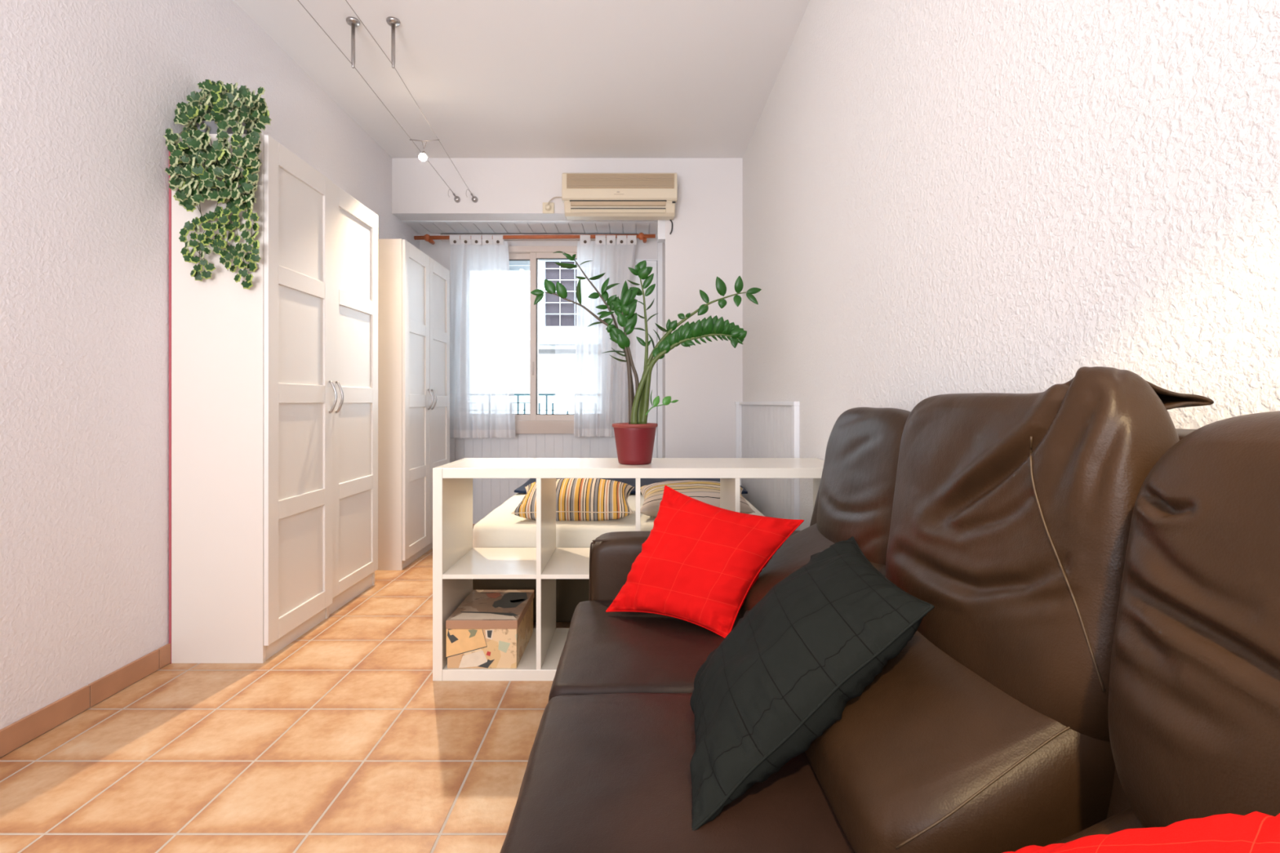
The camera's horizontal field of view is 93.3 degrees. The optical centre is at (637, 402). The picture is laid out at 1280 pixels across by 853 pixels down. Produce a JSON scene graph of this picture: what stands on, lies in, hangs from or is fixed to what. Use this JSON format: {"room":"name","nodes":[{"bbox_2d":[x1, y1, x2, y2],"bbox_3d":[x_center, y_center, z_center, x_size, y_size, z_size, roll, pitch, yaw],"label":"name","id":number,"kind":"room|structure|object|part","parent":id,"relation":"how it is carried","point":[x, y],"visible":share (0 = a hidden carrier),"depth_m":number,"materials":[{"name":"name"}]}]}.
{"room":"studio apartment","nodes":[
{"label":"studio apartment","id":0,"kind":"room"},
{"bbox_2d":[0,0,419,729],"bbox_3d":[-1.850,-0.395,1.268,0.100,2.790,7.635,0,0,0],"label":"wall","id":1,"kind":"structure","parent":0,"point":[91,91],"depth_m":1.99,"materials":[{"name":"white paint"}]},
{"bbox_2d":[0,643,170,758],"bbox_3d":[-1.794,0.962,1.175,0.011,0.077,7.450,0,0,0],"label":"baseboard","id":2,"kind":"structure","parent":1,"relation":"attached to","point":[15,735],"depth_m":1.93,"materials":[{"name":"tile"}]},
{"bbox_2d":[0,524,570,852],"bbox_3d":[-0.517,1.030,1.268,2.765,0.060,7.635,0,0,0],"label":"floor","id":3,"kind":"structure","parent":0,"point":[344,740],"depth_m":1.70,"materials":[{"name":"tile"}]},
{"bbox_2d":[168,133,337,663],"bbox_3d":[-1.588,-0.015,2.561,0.415,2.030,0.494,0,0,0],"label":"wardrobe","id":4,"kind":"object","parent":3,"relation":"on","point":[251,384],"visible":0.92,"depth_m":2.32,"materials":[{"name":"white wood"}]},
{"bbox_3d":[-1.792,-0.005,2.557,0.008,2.010,0.486,0,0,0],"label":"panel","id":5,"kind":"part","parent":4,"relation":"part of","materials":[{"name":"red"}]},
{"bbox_2d":[163,79,271,289],"bbox_3d":[-1.587,-0.879,2.353,0.421,0.904,0.341,0,0,0],"label":"ivy plant","id":6,"kind":"object","parent":4,"relation":"on","point":[213,116],"visible":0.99,"depth_m":2.26,"materials":[{"name":"green plant"}]},
{"bbox_3d":[-1.615,-0.847,2.355,0.312,0.783,0.132,0,0,0],"label":"stem","id":7,"kind":"part","parent":6,"relation":"part of","materials":[{"name":"green plant"}]},
{"bbox_3d":[-1.620,-1.060,2.400,0.178,0.060,0.138,0,0,0],"label":"planter","id":8,"kind":"part","parent":6,"relation":"part of","materials":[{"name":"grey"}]},
{"bbox_3d":[-1.427,-0.046,2.562,0.018,1.961,0.488,0,0,0],"label":"door","id":9,"kind":"part","parent":4,"relation":"part of","materials":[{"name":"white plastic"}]},
{"bbox_3d":[-1.400,-0.026,2.775,0.038,0.151,0.011,0,0,0],"label":"handle","id":10,"kind":"part","parent":4,"relation":"part of","materials":[{"name":"silver metal"}]},
{"bbox_2d":[328,182,377,616],"bbox_3d":[-1.588,-0.015,3.065,0.400,2.030,0.506,0,0,0],"label":"wardrobe","id":11,"kind":"object","parent":3,"relation":"on","point":[354,225],"visible":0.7,"depth_m":3.05,"materials":[{"name":"white wood"}]},
{"bbox_3d":[-1.407,-0.026,2.850,0.038,0.151,0.011,0,0,0],"label":"handle","id":12,"kind":"part","parent":11,"relation":"part of","materials":[{"name":"silver metal"}]},
{"bbox_2d":[376,239,449,570],"bbox_3d":[-1.565,0.013,4.030,0.429,1.975,0.860,0,0,0],"label":"wardrobe","id":13,"kind":"object","parent":3,"relation":"on","point":[414,288],"visible":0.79,"depth_m":3.66,"materials":[{"name":"white wood"}]},
{"bbox_3d":[-1.397,-0.014,3.813,0.018,1.916,0.422,0,0,0],"label":"door","id":14,"kind":"part","parent":13,"relation":"part of","materials":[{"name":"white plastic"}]},
{"bbox_3d":[-1.370,-0.020,3.992,0.038,0.139,0.011,0,0,0],"label":"handle","id":15,"kind":"part","parent":13,"relation":"part of","materials":[{"name":"silver metal"}]},
{"bbox_3d":[-1.370,-0.020,4.060,0.038,0.139,0.011,0,0,0],"label":"handle","id":16,"kind":"part","parent":13,"relation":"part of","materials":[{"name":"silver metal"}]},
{"bbox_3d":[-1.397,-0.014,4.243,0.018,1.916,0.430,0,0,0],"label":"door","id":17,"kind":"part","parent":13,"relation":"part of","materials":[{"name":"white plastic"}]},
{"bbox_2d":[472,492,765,622],"bbox_3d":[-0.059,0.767,3.530,1.379,0.466,1.769,0,0,0],"label":"bed","id":18,"kind":"object","parent":3,"relation":"on","point":[500,528],"visible":0.1,"depth_m":2.66,"materials":[{"name":"white fabric"}]},
{"bbox_2d":[511,478,634,520],"bbox_3d":[-0.293,0.460,2.865,0.548,0.190,0.334,0,0,0],"label":"striped pillow","id":19,"kind":"object","parent":18,"relation":"on","point":[576,499],"visible":0.83,"depth_m":2.73,"materials":[{"name":"fabric"}]},
{"bbox_3d":[-0.059,0.635,3.530,1.378,0.202,1.766,0,0,0],"label":"mattress","id":20,"kind":"part","parent":18,"relation":"part of","materials":[{"name":"beige fabric"}]},
{"bbox_2d":[514,478,747,493],"bbox_3d":[-0.044,0.518,3.938,1.359,0.027,0.916,0,0,0],"label":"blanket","id":21,"kind":"object","parent":18,"relation":"on","point":[632,482],"visible":0.15,"depth_m":3.93,"materials":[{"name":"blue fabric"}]},
{"bbox_2d":[640,480,755,517],"bbox_3d":[0.265,0.465,2.895,0.533,0.173,0.314,0,0,0],"label":"striped pillow","id":22,"kind":"object","parent":18,"relation":"on","point":[705,491],"visible":0.6,"depth_m":2.80,"materials":[{"name":"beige fabric"}]},
{"bbox_2d":[432,457,824,680],"bbox_3d":[0.011,0.618,2.370,1.496,0.764,0.403,0,0,0],"label":"shelf unit","id":23,"kind":"object","parent":3,"relation":"on","point":[455,562],"visible":0.44,"depth_m":2.22,"materials":[{"name":"beige paint"}]},
{"bbox_3d":[-0.720,0.618,2.370,0.034,0.764,0.403,0,0,0],"label":"panel","id":24,"kind":"part","parent":23,"relation":"part of","materials":[{"name":"beige paint"}]},
{"bbox_3d":[-0.534,0.626,2.370,0.337,0.016,0.401,0,0,0],"label":"shelf","id":25,"kind":"part","parent":23,"relation":"part of","materials":[{"name":"beige paint"}]},
{"bbox_2d":[445,590,534,668],"bbox_3d":[-0.563,0.872,2.354,0.258,0.176,0.356,0,0,0],"label":"storage box","id":26,"kind":"object","parent":23,"relation":"on","point":[489,628],"visible":1,"depth_m":2.18,"materials":[{"name":"cardboard"}]},
{"bbox_2d":[447,629,458,643],"bbox_3d":[-0.667,0.843,2.179,0.040,0.052,0.001,0,0,0],"label":"print","id":27,"kind":"object","parent":26,"relation":"attached to","point":[452,634],"depth_m":2.18,"materials":[{"name":"grey"}]},
{"bbox_2d":[446,629,486,657],"bbox_3d":[-0.619,0.868,2.180,0.146,0.101,0.001,0,0,0],"label":"print","id":28,"kind":"object","parent":26,"relation":"attached to","point":[460,642],"depth_m":2.18},
{"bbox_2d":[458,650,487,667],"bbox_3d":[-0.594,0.926,2.180,0.106,0.064,0.001,0,0,0],"label":"print","id":29,"kind":"object","parent":26,"relation":"attached to","point":[467,659],"depth_m":2.18,"materials":[{"name":"paper"}]},
{"bbox_2d":[468,629,477,638],"bbox_3d":[-0.596,0.834,2.179,0.034,0.032,0.001,0,0,0],"label":"print","id":30,"kind":"object","parent":26,"relation":"attached to","point":[473,633],"depth_m":2.18,"materials":[{"name":"green"}]},
{"bbox_2d":[449,613,516,619],"bbox_3d":[-0.561,0.784,2.218,0.244,0.001,0.064,0,0,0],"label":"print","id":31,"kind":"object","parent":26,"relation":"on","point":[454,615],"depth_m":2.21,"materials":[{"name":"paper"}]},
{"bbox_2d":[477,659,493,668],"bbox_3d":[-0.547,0.942,2.179,0.062,0.032,0.001,0,0,0],"label":"print","id":32,"kind":"object","parent":26,"relation":"attached to","point":[482,664],"depth_m":2.18,"materials":[{"name":"grey"}]},
{"bbox_2d":[460,611,517,616],"bbox_3d":[-0.551,0.784,2.252,0.229,0.001,0.032,0,0,12],"label":"print","id":33,"kind":"object","parent":26,"relation":"on","point":[462,613],"depth_m":2.24,"materials":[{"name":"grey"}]},
{"bbox_2d":[484,629,493,639],"bbox_3d":[-0.536,0.838,2.179,0.030,0.037,0.001,0,0,0],"label":"print","id":34,"kind":"object","parent":26,"relation":"attached to","point":[489,633],"depth_m":2.18,"materials":[{"name":"paper"}]},
{"bbox_2d":[487,630,492,638],"bbox_3d":[-0.534,0.835,2.179,0.019,0.028,0.001,0,0,0],"label":"print","id":35,"kind":"object","parent":26,"relation":"attached to","point":[489,632],"depth_m":2.18,"materials":[{"name":"grey"}]},
{"bbox_3d":[-0.563,0.800,2.354,0.258,0.031,0.356,0,0,0],"label":"lid","id":36,"kind":"part","parent":26,"relation":"part of","materials":[{"name":"brown cardboard"}]},
{"bbox_2d":[446,590,533,620],"bbox_3d":[-0.563,0.785,2.354,0.254,0.001,0.351,0,0,0],"label":"lid","id":37,"kind":"object","parent":26,"relation":"on","point":[479,605],"depth_m":2.33,"materials":[{"name":"cardboard"}]},
{"bbox_2d":[485,592,501,598],"bbox_3d":[-0.584,0.784,2.456,0.053,0.001,0.079,0,0,-26],"label":"print","id":38,"kind":"object","parent":26,"relation":"on","point":[488,595],"depth_m":2.46,"materials":[{"name":"brown cardboard"}]},
{"bbox_2d":[497,640,510,653],"bbox_3d":[-0.482,0.881,2.180,0.044,0.045,0.001,0,0,0],"label":"print","id":39,"kind":"object","parent":26,"relation":"attached to","point":[504,646],"depth_m":2.18,"materials":[{"name":"green paper"}]},
{"bbox_2d":[492,592,527,608],"bbox_3d":[-0.503,0.784,2.401,0.125,0.001,0.194,0,0,0],"label":"print","id":40,"kind":"object","parent":26,"relation":"on","point":[500,600],"depth_m":2.39,"materials":[{"name":"grey"}]},
{"bbox_2d":[510,599,524,603],"bbox_3d":[-0.472,0.784,2.389,0.063,0.001,0.036,0,0,-26],"label":"print","id":41,"kind":"object","parent":26,"relation":"on","point":[512,601],"depth_m":2.38,"materials":[{"name":"black"}]},
{"bbox_3d":[-0.178,0.626,2.370,0.340,0.016,0.401,0,0,0],"label":"shelf","id":42,"kind":"part","parent":23,"relation":"part of","materials":[{"name":"beige paint"}]},
{"bbox_2d":[530,251,761,465],"bbox_3d":[0.034,-0.180,2.335,0.881,0.833,0.177,0,0,0],"label":"potted plant","id":43,"kind":"object","parent":23,"relation":"on","point":[634,439],"visible":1,"depth_m":2.31,"materials":[{"name":"green plant"}]},
{"bbox_3d":[-0.182,-0.167,2.303,0.343,0.503,0.029,0,0,-10],"label":"stem","id":44,"kind":"part","parent":43,"relation":"part of","materials":[{"name":"brown"}]},
{"bbox_3d":[-0.147,-0.255,2.365,0.295,0.679,0.022,0,0,12],"label":"stem","id":45,"kind":"part","parent":43,"relation":"part of","materials":[{"name":"brown"}]},
{"bbox_3d":[-0.030,-0.141,2.322,0.076,0.452,0.024,0,0,-23],"label":"stem","id":46,"kind":"part","parent":43,"relation":"part of","materials":[{"name":"brown"}]},
{"bbox_3d":[-0.012,0.160,2.335,0.168,0.152,0.168,0,0,0],"label":"pot","id":47,"kind":"part","parent":43,"relation":"part of","materials":[{"name":"red plastic"}]},
{"bbox_3d":[0.012,-0.030,2.315,0.083,0.229,0.028,0,0,0],"label":"stem","id":48,"kind":"part","parent":43,"relation":"part of","materials":[{"name":"green plant"}]},
{"bbox_3d":[0.017,-0.216,2.335,0.046,0.601,0.022,0,0,0],"label":"stem","id":49,"kind":"part","parent":43,"relation":"part of","materials":[{"name":"green plant"}]},
{"bbox_3d":[0.090,0.020,2.305,0.126,0.060,0.006,0,0,0],"label":"stem","id":50,"kind":"part","parent":43,"relation":"part of","materials":[{"name":"green plant"}]},
{"bbox_3d":[0.192,-0.088,2.311,0.376,0.348,0.078,0,0,0],"label":"stem","id":51,"kind":"part","parent":43,"relation":"part of","materials":[{"name":"green plant"}]},
{"bbox_3d":[0.202,-0.170,2.331,0.426,0.508,0.035,0,0,0],"label":"stem","id":52,"kind":"part","parent":43,"relation":"part of","materials":[{"name":"green plant"}]},
{"bbox_3d":[0.752,0.618,2.370,0.014,0.764,0.403,0,0,0],"label":"panel","id":53,"kind":"part","parent":23,"relation":"part of","materials":[{"name":"beige paint"}]},
{"bbox_2d":[499,366,1279,852],"bbox_3d":[0.285,0.479,0.904,0.945,1.043,2.052,0,0,0],"label":"sofa","id":54,"kind":"object","parent":3,"relation":"on","point":[1097,651],"visible":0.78,"depth_m":0.72,"materials":[{"name":"brown leather"}]},
{"bbox_2d":[548,600,741,702],"bbox_3d":[0.217,0.651,1.486,0.808,0.184,0.562,0,0,0],"label":"seat cushion","id":55,"kind":"object","parent":54,"relation":"on","point":[603,652],"depth_m":1.37,"materials":[{"name":"brown leather"}]},
{"bbox_2d":[499,693,854,852],"bbox_3d":[0.217,0.650,0.919,0.807,0.184,0.572,0,0,0],"label":"seat cushion","id":56,"kind":"object","parent":54,"relation":"on","point":[605,772],"depth_m":0.87,"materials":[{"name":"brown leather"}]},
{"bbox_3d":[0.278,0.674,1.830,0.847,0.554,0.154,0,0,0],"label":"armrest","id":57,"kind":"part","parent":54,"relation":"part of","materials":[{"name":"brown leather"}]},
{"bbox_2d":[605,485,804,638],"bbox_3d":[0.164,0.397,1.575,0.498,0.331,0.232,0,0,22],"label":"throw pillow","id":58,"kind":"object","parent":54,"relation":"on","point":[699,562],"visible":1,"depth_m":1.54,"materials":[{"name":"red fabric"}]},
{"bbox_2d":[689,536,934,831],"bbox_3d":[0.249,0.418,1.001,0.362,0.303,0.420,0,0,0],"label":"throw pillow","id":59,"kind":"object","parent":54,"relation":"on","point":[788,669],"visible":1,"depth_m":0.88,"materials":[{"name":"grey fabric"}]},
{"bbox_2d":[738,523,885,617],"bbox_3d":[0.443,0.444,1.490,0.360,0.275,0.551,0,0,0],"label":"lumbar cushion","id":60,"kind":"object","parent":54,"relation":"on","point":[796,552],"depth_m":1.50,"materials":[{"name":"brown leather"}]},
{"bbox_2d":[816,407,911,564],"bbox_3d":[0.575,0.220,1.498,0.178,0.415,0.575,0,0,0],"label":"cushion","id":61,"kind":"object","parent":54,"relation":"on","point":[859,476],"depth_m":1.41,"materials":[{"name":"brown leather"}]},
{"bbox_2d":[804,630,1115,852],"bbox_3d":[0.442,0.444,0.927,0.359,0.275,0.546,0,0,0],"label":"lumbar cushion","id":62,"kind":"object","parent":54,"relation":"on","point":[965,741],"depth_m":0.71,"materials":[{"name":"brown leather"}]},
{"bbox_3d":[0.583,0.468,0.897,0.348,0.869,1.998,0,0,0],"label":"frame","id":63,"kind":"part","parent":54,"relation":"part of","materials":[{"name":"brown leather"}]},
{"bbox_2d":[885,366,1179,742],"bbox_3d":[0.551,0.193,0.923,0.202,0.472,0.566,0,0,0],"label":"cushion","id":64,"kind":"object","parent":54,"relation":"on","point":[1011,513],"depth_m":0.74,"materials":[{"name":"brown leather"}]},
{"bbox_2d":[1047,807,1143,845],"bbox_3d":[0.442,0.465,0.340,0.359,0.233,0.582,0,0,0],"label":"lumbar cushion","id":65,"kind":"object","parent":54,"relation":"on","point":[1126,818],"depth_m":0.59,"materials":[{"name":"brown leather"}]},
{"bbox_2d":[1003,811,1279,852],"bbox_3d":[0.276,0.361,0.300,0.299,0.323,0.275,0,0,-44],"label":"throw pillow","id":66,"kind":"object","parent":54,"relation":"on","point":[1255,832],"visible":1,"depth_m":0.35,"materials":[{"name":"red fabric"}]},
{"bbox_2d":[1107,410,1279,827],"bbox_3d":[0.554,0.214,0.327,0.263,0.425,0.613,0,0,0],"label":"cushion","id":67,"kind":"object","parent":54,"relation":"on","point":[1193,707],"depth_m":0.49,"materials":[{"name":"brown leather"}]},
{"bbox_2d":[233,0,809,158],"bbox_3d":[-0.517,-1.840,0.988,2.765,0.100,7.075,0,0,0],"label":"ceiling","id":68,"kind":"structure","parent":0,"point":[490,78],"depth_m":3.24,"materials":[{"name":"white paint"}]},
{"bbox_2d":[346,16,359,68],"bbox_3d":[-1.335,-1.679,2.833,0.062,0.222,0.062,0,0,0],"label":"mount","id":69,"kind":"object","parent":68,"relation":"attached to","point":[353,22],"depth_m":2.83,"materials":[{"name":"silver metal"}]},
{"bbox_3d":[-1.335,-1.673,2.833,0.017,0.210,0.017,0,0,0],"label":"rod","id":70,"kind":"part","parent":69,"relation":"part of","materials":[{"name":"silver metal"}]},
{"bbox_2d":[297,0,460,202],"bbox_3d":[-1.330,-1.522,0.963,0.062,0.118,6.925,0,0,0],"label":"cable","id":71,"kind":"object","parent":69,"relation":"hanging from","point":[456,198],"visible":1,"depth_m":3.22,"materials":[{"name":"grey metal"}]},
{"bbox_2d":[386,16,399,68],"bbox_3d":[-1.147,-1.679,2.833,0.062,0.222,0.062,0,0,0],"label":"mount","id":72,"kind":"object","parent":68,"relation":"attached to","point":[393,22],"depth_m":2.83,"materials":[{"name":"silver metal"}]},
{"bbox_3d":[-1.147,-1.673,2.833,0.017,0.210,0.017,0,0,0],"label":"rod","id":73,"kind":"part","parent":72,"relation":"part of","materials":[{"name":"silver metal"}]},
{"bbox_2d":[345,0,478,202],"bbox_3d":[-1.157,-1.522,0.963,0.070,0.118,6.925,0,0,-1],"label":"cable","id":74,"kind":"object","parent":72,"relation":"hanging from","point":[474,198],"visible":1,"depth_m":3.25,"materials":[{"name":"grey metal"}]},
{"bbox_2d":[409,139,439,160],"bbox_3d":[-1.254,-1.479,3.538,0.174,0.135,0.065,0,0,0],"label":"lamp","id":75,"kind":"object","parent":74,"relation":"hanging from","point":[423,156],"visible":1,"depth_m":3.53,"materials":[{"name":"grey metal"}]},
{"bbox_3d":[-1.256,-1.433,3.530,0.048,0.043,0.048,0,0,0],"label":"bulb","id":76,"kind":"part","parent":75,"relation":"part of","materials":[{"name":"white glass"}]},
{"bbox_2d":[405,222,657,234],"bbox_3d":[-0.800,-1.402,4.805,2.000,0.026,0.360,0,0,0],"label":"ceiling","id":77,"kind":"structure","parent":0,"point":[421,228],"depth_m":4.82,"materials":[{"name":"white paint"}]},
{"bbox_2d":[413,232,655,244],"bbox_3d":[-0.818,-1.309,4.810,1.911,0.083,0.081,0,0,0],"label":"curtain rod","id":78,"kind":"object","parent":77,"relation":"attached to","point":[641,236],"visible":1,"depth_m":4.79,"materials":[{"name":"orange wood"}]},
{"bbox_2d":[449,235,515,438],"bbox_3d":[-1.248,-0.524,4.796,0.542,1.615,0.076,0,0,0],"label":"curtain","id":79,"kind":"object","parent":78,"relation":"hanging from","point":[482,395],"visible":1,"depth_m":4.80,"materials":[{"name":"white fabric"}]},
{"bbox_2d":[573,235,636,437],"bbox_3d":[-0.260,-0.529,4.800,0.505,1.606,0.075,0,0,0],"label":"curtain","id":80,"kind":"object","parent":78,"relation":"hanging from","point":[601,383],"visible":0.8,"depth_m":4.80,"materials":[{"name":"white fabric"}]},
{"bbox_2d":[391,158,742,457],"bbox_3d":[-0.517,-0.395,4.705,2.565,2.790,0.560,0,0,0],"label":"wall","id":81,"kind":"structure","parent":0,"point":[704,244],"depth_m":4.42,"materials":[{"name":"white paint"}]},
{"bbox_2d":[401,220,657,222],"bbox_3d":[-0.800,-1.383,4.620,2.000,0.012,0.040,0,0,0],"label":"trim","id":82,"kind":"structure","parent":81,"relation":"attached to","point":[402,221],"depth_m":4.60,"materials":[{"name":"white paint"}]},
{"bbox_2d":[419,232,657,524],"bbox_3d":[-0.750,-0.242,5.027,2.100,2.485,0.155,0,0,0],"label":"wall","id":83,"kind":"structure","parent":81,"relation":"in","point":[440,251],"depth_m":4.97,"materials":[{"name":"white paint"}]},
{"bbox_2d":[507,245,577,433],"bbox_3d":[-0.850,-0.515,4.985,1.300,1.540,0.140,0,0,0],"label":"window","id":84,"kind":"structure","parent":83,"relation":"attached to","point":[534,422],"depth_m":4.97,"materials":[{"name":"beige metal"}]},
{"bbox_3d":[-1.145,-0.537,5.030,0.630,1.405,0.030,0,0,0],"label":"sash","id":85,"kind":"part","parent":84,"relation":"part of","materials":[{"name":"beige metal"}]},
{"bbox_3d":[-0.660,0.203,4.950,0.759,0.105,0.070,0,0,0],"label":"sill","id":86,"kind":"part","parent":84,"relation":"part of","materials":[{"name":"beige metal"}]},
{"bbox_3d":[-0.565,-0.537,4.988,0.650,1.405,0.030,0,0,0],"label":"sash","id":87,"kind":"part","parent":84,"relation":"part of","materials":[{"name":"beige metal"}]},
{"bbox_2d":[509,259,577,271],"bbox_3d":[-0.850,-1.310,5.200,1.360,0.380,0.170,0,0,0],"label":"roller shutter","id":88,"kind":"object","parent":83,"relation":"attached to","point":[514,265],"visible":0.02,"depth_m":5.13,"materials":[{"name":"grey plastic"}]},
{"bbox_2d":[514,393,574,413],"bbox_3d":[-0.800,0.508,5.478,2.400,1.184,0.745,0,0,0],"label":"railing","id":89,"kind":"object","parent":83,"relation":"attached to","point":[546,395],"visible":0.15,"depth_m":5.74,"materials":[{"name":"metal"}]},
{"bbox_3d":[-0.800,0.278,5.750,2.200,0.724,0.040,0,0,0],"label":"rail","id":90,"kind":"part","parent":89,"relation":"part of","materials":[{"name":"metal"}]},
{"bbox_2d":[542,202,554,213],"bbox_3d":[-0.655,-1.422,4.402,0.084,0.080,0.045,0,0,0],"label":"power socket","id":91,"kind":"object","parent":81,"relation":"attached to","point":[547,209],"visible":1,"depth_m":4.41,"materials":[{"name":"beige plastic"}]},
{"bbox_2d":[547,173,677,234],"bbox_3d":[-0.192,-1.425,4.321,0.934,0.394,0.208,0,0,0],"label":"air conditioner","id":92,"kind":"object","parent":81,"relation":"attached to","point":[584,196],"visible":1,"depth_m":4.23,"materials":[{"name":"beige plastic"}]},
{"bbox_2d":[566,173,674,188],"bbox_3d":[-0.122,-1.548,4.228,0.751,0.100,0.022,0,0,0],"label":"grille","id":93,"kind":"object","parent":92,"relation":"attached to","point":[573,180],"depth_m":4.22,"materials":[{"name":"beige plastic"}]},
{"bbox_2d":[635,242,662,457],"bbox_3d":[0.090,-0.193,4.963,0.220,2.385,0.045,0,0,0],"label":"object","id":94,"kind":"structure","parent":81,"relation":"attached to","point":[655,415],"depth_m":4.96,"materials":[{"name":"white paint"}]},
{"bbox_2d":[657,219,665,242],"bbox_3d":[0.174,-1.292,4.491,0.059,0.185,0.108,0,0,0],"label":"trim","id":95,"kind":"structure","parent":81,"relation":"attached to","point":[660,223],"depth_m":4.44,"materials":[{"name":"white paint"}]},
{"bbox_2d":[742,0,1279,530],"bbox_3d":[0.815,-0.395,1.038,0.100,2.790,7.175,0,0,0],"label":"wall","id":96,"kind":"structure","parent":0,"point":[940,197],"depth_m":1.23,"materials":[{"name":"white paint"}]},
{"bbox_2d":[741,404,791,519],"bbox_3d":[0.759,0.507,3.656,0.012,0.985,1.513,0,0,0],"label":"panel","id":97,"kind":"structure","parent":96,"relation":"attached to","point":[766,429],"depth_m":3.51,"materials":[{"name":"white paint"}]},
{"bbox_2d":[734,401,799,530],"bbox_3d":[0.738,0.497,3.643,0.055,1.005,1.565,0,0,0],"label":"trim","id":98,"kind":"structure","parent":96,"relation":"attached to","point":[795,405],"depth_m":2.88,"materials":[{"name":"white paint"}]},
{"label":"outside","id":99,"kind":"structure","parent":0,"visible":0},
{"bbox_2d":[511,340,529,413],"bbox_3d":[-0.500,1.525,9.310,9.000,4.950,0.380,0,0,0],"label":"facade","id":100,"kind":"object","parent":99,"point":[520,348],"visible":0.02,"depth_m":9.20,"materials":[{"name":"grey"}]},
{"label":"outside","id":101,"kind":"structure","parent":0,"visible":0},
{"bbox_2d":[538,261,577,413],"bbox_3d":[0.290,1.025,7.050,3.020,5.950,0.500,0,0,0],"label":"apartment wing","id":102,"kind":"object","parent":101,"point":[557,315],"visible":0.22,"depth_m":6.92,"materials":[{"name":"white paint"}]},
{"bbox_3d":[-0.655,-1.150,6.880,1.010,1.180,0.160,0,0,0],"label":"frame","id":103,"kind":"part","parent":102,"relation":"part of","materials":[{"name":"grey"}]},
{"bbox_2d":[545,261,576,325],"bbox_3d":[-0.655,-1.250,6.905,0.810,0.740,0.010,0,0,0],"label":"window","id":104,"kind":"structure","parent":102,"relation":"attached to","point":[559,311],"depth_m":6.92,"materials":[{"name":"grey glass"}]},
{"bbox_3d":[-0.655,-1.250,6.935,0.810,0.740,0.030,0,0,0],"label":"pane","id":105,"kind":"part","parent":102,"relation":"part of","materials":[{"name":"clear glass"}]}
]}

